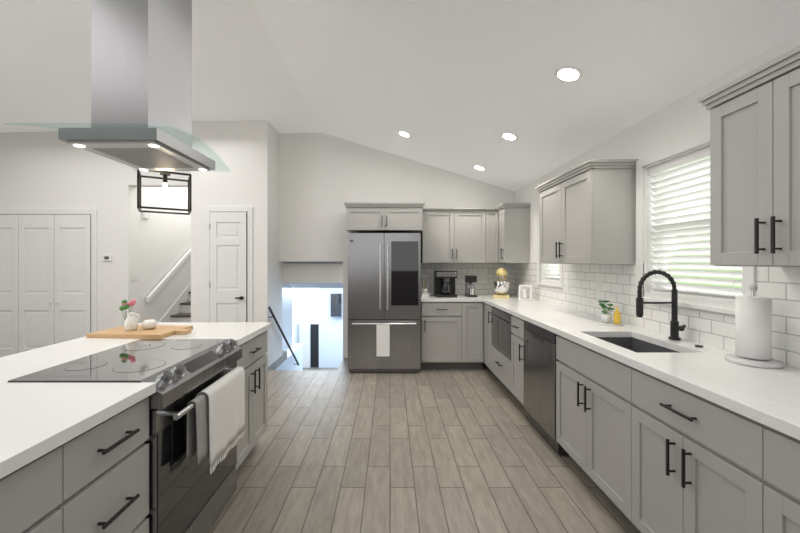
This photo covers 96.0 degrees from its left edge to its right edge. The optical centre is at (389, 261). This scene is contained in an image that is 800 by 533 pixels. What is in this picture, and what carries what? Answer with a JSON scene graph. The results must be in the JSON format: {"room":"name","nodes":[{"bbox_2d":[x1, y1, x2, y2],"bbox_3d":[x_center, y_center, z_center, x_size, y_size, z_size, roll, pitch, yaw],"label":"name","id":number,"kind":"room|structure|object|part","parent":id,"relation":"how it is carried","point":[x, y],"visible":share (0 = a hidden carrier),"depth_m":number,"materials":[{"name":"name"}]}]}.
{"room":"kitchen","nodes":[
{"label":"kitchen","id":0,"kind":"room"},
{"bbox_2d":[0,131,190,330],"bbox_3d":[-4.475,-0.240,5.025,3.750,3.260,0.150,0,0,0],"label":"wall","id":1,"kind":"structure","parent":0,"point":[44,170],"depth_m":4.95,"materials":[{"name":"white paint"}]},
{"bbox_2d":[0,215,90,356],"bbox_3d":[-5.080,0.369,4.922,1.954,2.018,0.054,0,0,0],"label":"closet door","id":2,"kind":"structure","parent":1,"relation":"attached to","point":[45,280],"depth_m":4.92,"materials":[{"name":"white wood"}]},
{"bbox_2d":[0,209,96,332],"bbox_3d":[-4.867,0.335,4.941,2.535,2.110,0.018,0,0,0],"label":"door frame","id":3,"kind":"structure","parent":1,"relation":"attached to","point":[93,212],"depth_m":4.93,"materials":[{"name":"white wood"}]},
{"bbox_2d":[102,255,111,260],"bbox_3d":[-3.880,-0.050,4.938,0.120,0.080,0.022,0,0,0],"label":"thermostat","id":4,"kind":"object","parent":1,"relation":"attached to","point":[106,257],"visible":1,"depth_m":4.93,"materials":[{"name":"white plastic"}]},
{"bbox_2d":[132,272,135,280],"bbox_3d":[-3.594,0.210,5.060,0.011,0.120,0.080,0,0,0],"label":"light switch","id":5,"kind":"object","parent":1,"relation":"attached to","point":[133,276],"visible":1,"depth_m":5.05,"materials":[{"name":"white plastic"}]},
{"bbox_2d":[142,212,149,218],"bbox_3d":[-3.579,-0.680,5.280,0.039,0.100,0.120,0,0,0],"label":"door chime","id":6,"kind":"object","parent":1,"relation":"attached to","point":[145,215],"visible":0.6,"depth_m":5.26,"materials":[{"name":"white plastic"}]},
{"bbox_2d":[146,248,190,301],"bbox_3d":[-3.567,-0.152,6.370,0.064,1.492,2.180,0,0,0],"label":"handrail","id":7,"kind":"object","parent":1,"relation":"attached to","point":[158,287],"visible":0.69,"depth_m":5.75,"materials":[{"name":"white wood"}]},
{"bbox_2d":[191,120,342,369],"bbox_3d":[-1.565,0.550,7.100,2.070,4.880,5.300,0,0,0],"label":"wall","id":8,"kind":"structure","parent":0,"point":[247,151],"depth_m":4.70,"materials":[{"name":"white paint"}]},
{"bbox_2d":[210,212,246,321],"bbox_3d":[-2.102,0.369,4.662,0.473,2.018,0.074,0,0,0],"label":"closet door","id":9,"kind":"structure","parent":8,"relation":"in","point":[228,266],"depth_m":4.67,"materials":[{"name":"white wood"}]},
{"bbox_2d":[205,207,252,321],"bbox_3d":[-2.100,0.338,4.691,1.000,2.105,0.018,0,0,0],"label":"door frame","id":10,"kind":"structure","parent":8,"relation":"attached to","point":[248,210],"depth_m":4.68,"materials":[{"name":"white wood"}]},
{"bbox_2d":[268,306,299,365],"bbox_3d":[-1.566,1.170,5.360,0.065,1.187,1.501,0,0,0],"label":"handrail","id":11,"kind":"object","parent":8,"relation":"attached to","point":[281,331],"visible":1,"depth_m":5.18,"materials":[{"name":"black metal"}]},
{"bbox_2d":[299,324,318,367],"bbox_3d":[-2.160,1.827,9.584,0.520,1.995,0.028,0,0,0],"label":"door","id":12,"kind":"structure","parent":8,"relation":"in","point":[309,337],"depth_m":9.57,"materials":[{"name":"white"}]},
{"bbox_2d":[331,293,341,316],"bbox_3d":[-1.410,1.140,9.499,0.280,0.600,0.199,0,0,0],"label":"picture","id":13,"kind":"object","parent":8,"relation":"attached to","point":[336,304],"visible":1,"depth_m":9.40,"materials":[{"name":"black glass"}]},
{"bbox_2d":[282,262,318,323],"bbox_3d":[-2.595,-0.244,8.075,1.990,3.268,0.150,0,0,0],"label":"window","id":14,"kind":"structure","parent":0,"point":[306,299],"depth_m":8.00,"materials":[{"name":"white glass"}]},
{"bbox_2d":[279,133,514,357],"bbox_3d":[0.175,-0.245,5.275,3.550,3.270,0.150,0,0,0],"label":"wall","id":15,"kind":"structure","parent":0,"point":[323,177],"depth_m":5.20,"materials":[{"name":"white paint"}]},
{"bbox_2d":[344,202,424,232],"bbox_3d":[-0.070,-0.573,4.872,1.030,0.355,0.655,0,0,0],"label":"upper cabinet","id":16,"kind":"object","parent":15,"relation":"attached to","point":[384,217],"visible":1,"depth_m":4.58,"materials":[{"name":"grey wood"}]},
{"bbox_2d":[421,262,512,293],"bbox_3d":[1.090,0.240,5.196,1.380,0.460,0.008,0,0,0],"label":"tile backsplash","id":17,"kind":"structure","parent":15,"relation":"attached to","point":[485,286],"depth_m":5.19,"materials":[{"name":"white tile"}]},
{"bbox_2d":[420,203,530,262],"bbox_3d":[1.119,-0.365,4.899,1.359,0.770,0.599,0,0,0],"label":"upper cabinet","id":18,"kind":"object","parent":15,"relation":"attached to","point":[459,235],"depth_m":4.87,"materials":[{"name":"grey wood"}]},
{"bbox_2d":[0,0,799,191],"bbox_3d":[-2.200,-1.462,2.925,8.300,0.997,10.550,0,0,0],"label":"ceiling","id":19,"kind":"structure","parent":0,"point":[459,87],"depth_m":2.79,"materials":[{"name":"white paint"}]},
{"bbox_2d":[4,0,228,171],"bbox_3d":[-1.230,-1.175,1.775,0.560,1.346,0.730,0,0,0],"label":"range hood","id":20,"kind":"object","parent":19,"relation":"hanging from","point":[141,85],"visible":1,"depth_m":1.58,"materials":[{"name":"silver metal"}]},
{"bbox_2d":[137,169,191,214],"bbox_3d":[-1.530,-1.092,2.450,0.302,1.506,0.232,0,0,-32],"label":"pendant lantern","id":21,"kind":"object","parent":19,"relation":"hanging from","point":[165,190],"visible":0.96,"depth_m":2.43,"materials":[{"name":"black metal"}]},
{"bbox_2d":[397,130,410,136],"bbox_3d":[0.169,-1.505,4.250,0.164,0.055,0.170,0,0,0],"label":"recessed light","id":22,"kind":"object","parent":19,"relation":"in","point":[403,133],"visible":1,"depth_m":4.24,"materials":[{"name":"white plastic"}]},
{"bbox_2d":[473,165,485,170],"bbox_3d":[1.149,-1.205,4.630,0.164,0.055,0.170,0,0,0],"label":"recessed light","id":23,"kind":"object","parent":19,"relation":"in","point":[479,167],"visible":0.98,"depth_m":4.61,"materials":[{"name":"white plastic"}]},
{"bbox_2d":[500,132,517,140],"bbox_3d":[1.149,-1.205,3.470,0.164,0.055,0.170,0,0,0],"label":"recessed light","id":24,"kind":"object","parent":19,"relation":"in","point":[509,136],"visible":1,"depth_m":3.46,"materials":[{"name":"white plastic"}]},
{"bbox_2d":[554,66,582,81],"bbox_3d":[1.149,-1.205,2.320,0.164,0.055,0.170,0,0,0],"label":"recessed light","id":25,"kind":"object","parent":19,"relation":"in","point":[568,74],"visible":1,"depth_m":2.31,"materials":[{"name":"white"}]},
{"bbox_2d":[207,351,638,532],"bbox_3d":[-2.200,1.450,1.625,8.300,0.120,7.950,0,0,0],"label":"floor","id":26,"kind":"structure","parent":0,"point":[341,449],"depth_m":2.45,"materials":[{"name":"brown wood"}]},
{"bbox_2d":[8,339,245,532],"bbox_3d":[-1.168,0.913,1.780,0.644,0.930,0.754,0,0,0],"label":"range","id":27,"kind":"object","parent":26,"relation":"on","point":[190,496],"visible":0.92,"depth_m":1.60,"materials":[{"name":"silver metal"}]},
{"bbox_2d":[186,393,209,465],"bbox_3d":[-0.858,0.748,1.770,0.055,0.284,0.420,0,0,0],"label":"hanging towel","id":28,"kind":"object","parent":27,"relation":"hanging from","point":[198,428],"visible":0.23,"depth_m":1.60,"materials":[{"name":"grey fabric"}]},
{"bbox_2d":[196,366,244,473],"bbox_3d":[-0.853,0.782,1.840,0.078,0.376,0.401,0,0,0],"label":"towel","id":29,"kind":"object","parent":27,"relation":"hanging from","point":[226,394],"visible":0.96,"depth_m":1.80,"materials":[{"name":"white fabric"}]},
{"bbox_2d":[0,326,271,532],"bbox_3d":[-1.237,0.950,0.875,0.676,0.880,3.750,0,0,0],"label":"kitchen island","id":30,"kind":"object","parent":26,"relation":"on","point":[74,457],"depth_m":1.16,"materials":[{"name":"grey"}]},
{"bbox_2d":[0,322,271,473],"bbox_3d":[-1.409,0.490,0.890,1.000,0.039,3.780,0,0,0],"label":"island countertop","id":31,"kind":"structure","parent":30,"relation":"on","point":[35,416],"depth_m":1.27,"materials":[{"name":"white stone"}]},
{"bbox_2d":[86,299,192,338],"bbox_3d":[-1.585,0.360,2.357,0.550,0.217,0.319,0,0,4],"label":"cutting board","id":32,"kind":"object","parent":31,"relation":"on","point":[146,329],"visible":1,"depth_m":2.31,"materials":[{"name":"brown wood"}]},
{"bbox_2d":[159,283,190,321],"bbox_3d":[-3.100,0.585,6.639,0.996,1.608,2.718,0,0,0],"label":"stairs","id":33,"kind":"structure","parent":26,"relation":"on","point":[182,304],"depth_m":6.07,"materials":[{"name":"white wood"}]},
{"bbox_2d":[348,233,420,371],"bbox_3d":[-0.072,0.513,4.792,0.905,1.730,0.792,0,0,0],"label":"refrigerator","id":34,"kind":"object","parent":26,"relation":"on","point":[384,302],"visible":1,"depth_m":4.46,"materials":[{"name":"silver metal"}]},
{"bbox_2d":[420,294,483,368],"bbox_3d":[0.795,0.930,4.857,0.810,0.920,0.667,0,0,0],"label":"base cabinet","id":35,"kind":"object","parent":26,"relation":"on","point":[452,332],"visible":0.94,"depth_m":4.57,"materials":[{"name":"grey wood"}]},
{"bbox_2d":[421,278,428,296],"bbox_3d":[0.470,0.349,4.862,0.100,0.241,0.204,0,0,0],"label":"utensil crock","id":36,"kind":"object","parent":35,"relation":"on","point":[424,292],"visible":1,"depth_m":4.88,"materials":[{"name":"white ceramic"}]},
{"bbox_2d":[434,271,456,296],"bbox_3d":[0.740,0.296,4.812,0.280,0.345,0.275,0,0,0],"label":"coffee maker","id":37,"kind":"object","parent":35,"relation":"on","point":[444,283],"visible":1,"depth_m":4.74,"materials":[{"name":"black plastic"}]},
{"bbox_2d":[465,275,476,296],"bbox_3d":[1.090,0.329,4.845,0.126,0.280,0.210,0,0,0],"label":"coffee machine","id":38,"kind":"object","parent":35,"relation":"on","point":[470,281],"visible":0.98,"depth_m":4.79,"materials":[{"name":"black"}]},
{"bbox_2d":[475,294,799,532],"bbox_3d":[1.468,0.930,2.095,0.647,0.920,6.191,0,0,0],"label":"base cabinet","id":39,"kind":"object","parent":26,"relation":"on","point":[657,432],"depth_m":1.61,"materials":[{"name":"grey"}]},
{"bbox_3d":[1.170,0.744,3.835,0.050,0.432,0.640,0,0,0],"label":"microwave drawer","id":40,"kind":"part","parent":39,"relation":"part of","materials":[{"name":"silver metal"}]},
{"bbox_2d":[493,268,509,297],"bbox_3d":[1.502,0.276,4.835,0.299,0.387,0.377,0,0,0],"label":"stand mixer","id":41,"kind":"object","parent":39,"relation":"on","point":[501,286],"visible":1,"depth_m":4.69,"materials":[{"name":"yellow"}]},
{"bbox_2d":[518,285,531,300],"bbox_3d":[1.618,0.376,4.317,0.150,0.189,0.101,0,0,30],"label":"photo frame","id":42,"kind":"object","parent":39,"relation":"on","point":[525,292],"visible":0.98,"depth_m":4.32,"materials":[{"name":"white wood"}]},
{"bbox_2d":[524,320,568,454],"bbox_3d":[1.379,0.946,2.860,0.421,0.864,0.588,0,0,0],"label":"dishwasher","id":43,"kind":"object","parent":39,"relation":"in","point":[540,359],"visible":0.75,"depth_m":2.78,"materials":[{"name":"silver metal"}]},
{"bbox_2d":[597,300,624,325],"bbox_3d":[1.655,0.383,2.705,0.180,0.172,0.190,0,0,0],"label":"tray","id":44,"kind":"object","parent":39,"relation":"on","point":[606,317],"visible":1,"depth_m":2.70,"materials":[{"name":"ceramic"}]},
{"bbox_2d":[636,270,685,339],"bbox_3d":[1.616,0.260,2.145,0.258,0.419,0.110,0,0,0],"label":"faucet","id":45,"kind":"object","parent":39,"relation":"on","point":[675,328],"visible":1,"depth_m":2.16,"materials":[{"name":"black metal"}]},
{"bbox_2d":[725,285,783,368],"bbox_3d":[1.680,0.288,1.665,0.194,0.362,0.194,0,0,0],"label":"paper towel holder","id":46,"kind":"object","parent":39,"relation":"on","point":[753,330],"visible":0.96,"depth_m":1.62,"materials":[{"name":"paper"}]},
{"bbox_2d":[515,32,799,368],"bbox_3d":[1.875,0.190,1.500,0.150,2.400,7.700,0,0,0],"label":"wall","id":47,"kind":"structure","parent":0,"point":[684,118],"depth_m":2.38,"materials":[{"name":"white paint"}]},
{"bbox_2d":[536,200,562,287],"bbox_3d":[1.865,-0.227,4.040,0.190,1.003,0.636,0,0,0],"label":"window","id":48,"kind":"structure","parent":47,"relation":"in","point":[543,271],"depth_m":4.29,"materials":[{"name":"white"}]},
{"bbox_2d":[544,264,559,281],"bbox_3d":[1.847,-0.220,4.040,0.055,0.873,0.490,0,0,0],"label":"window blinds","id":49,"kind":"object","parent":48,"relation":"attached to","point":[553,275],"visible":0.25,"depth_m":4.08,"materials":[{"name":"white plastic"}]},
{"bbox_2d":[535,159,638,263],"bbox_3d":[1.616,-0.360,3.085,0.366,0.760,0.970,0,0,0],"label":"upper cabinet","id":50,"kind":"object","parent":47,"relation":"attached to","point":[587,211],"visible":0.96,"depth_m":2.63,"materials":[{"name":"grey wood"}]},
{"bbox_2d":[513,262,799,368],"bbox_3d":[1.796,0.240,2.100,0.008,0.460,6.200,0,0,0],"label":"tile backsplash","id":51,"kind":"structure","parent":47,"relation":"attached to","point":[780,286],"depth_m":2.36,"materials":[{"name":"white tile"}]},
{"bbox_2d":[565,277,568,287],"bbox_3d":[1.790,0.212,3.638,0.004,0.115,0.075,0,0,0],"label":"outlet","id":52,"kind":"object","parent":51,"relation":"attached to","point":[566,278],"depth_m":3.64,"materials":[{"name":"white plastic"}]},
{"bbox_2d":[634,131,755,314],"bbox_3d":[1.865,-0.227,2.185,0.190,1.003,0.846,0,0,0],"label":"window","id":53,"kind":"structure","parent":47,"relation":"in","point":[644,223],"depth_m":2.53,"materials":[{"name":"white"}]},
{"bbox_2d":[648,146,741,301],"bbox_3d":[1.847,-0.220,2.185,0.055,0.873,0.700,0,0,0],"label":"window blinds","id":54,"kind":"object","parent":53,"relation":"attached to","point":[681,184],"visible":0.5,"depth_m":2.24,"materials":[{"name":"white plastic"}]},
{"bbox_2d":[698,45,799,266],"bbox_3d":[1.616,-0.370,1.397,0.366,0.780,0.574,0,0,0],"label":"upper cabinet","id":55,"kind":"object","parent":47,"relation":"attached to","point":[754,167],"visible":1,"depth_m":1.44,"materials":[{"name":"grey wood"}]},
{"label":"outside","id":56,"kind":"structure","parent":0,"visible":0},
{"bbox_2d":[558,210,741,287],"bbox_3d":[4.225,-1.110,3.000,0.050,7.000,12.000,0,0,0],"label":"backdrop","id":57,"kind":"structure","parent":56,"point":[735,286],"depth_m":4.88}
]}

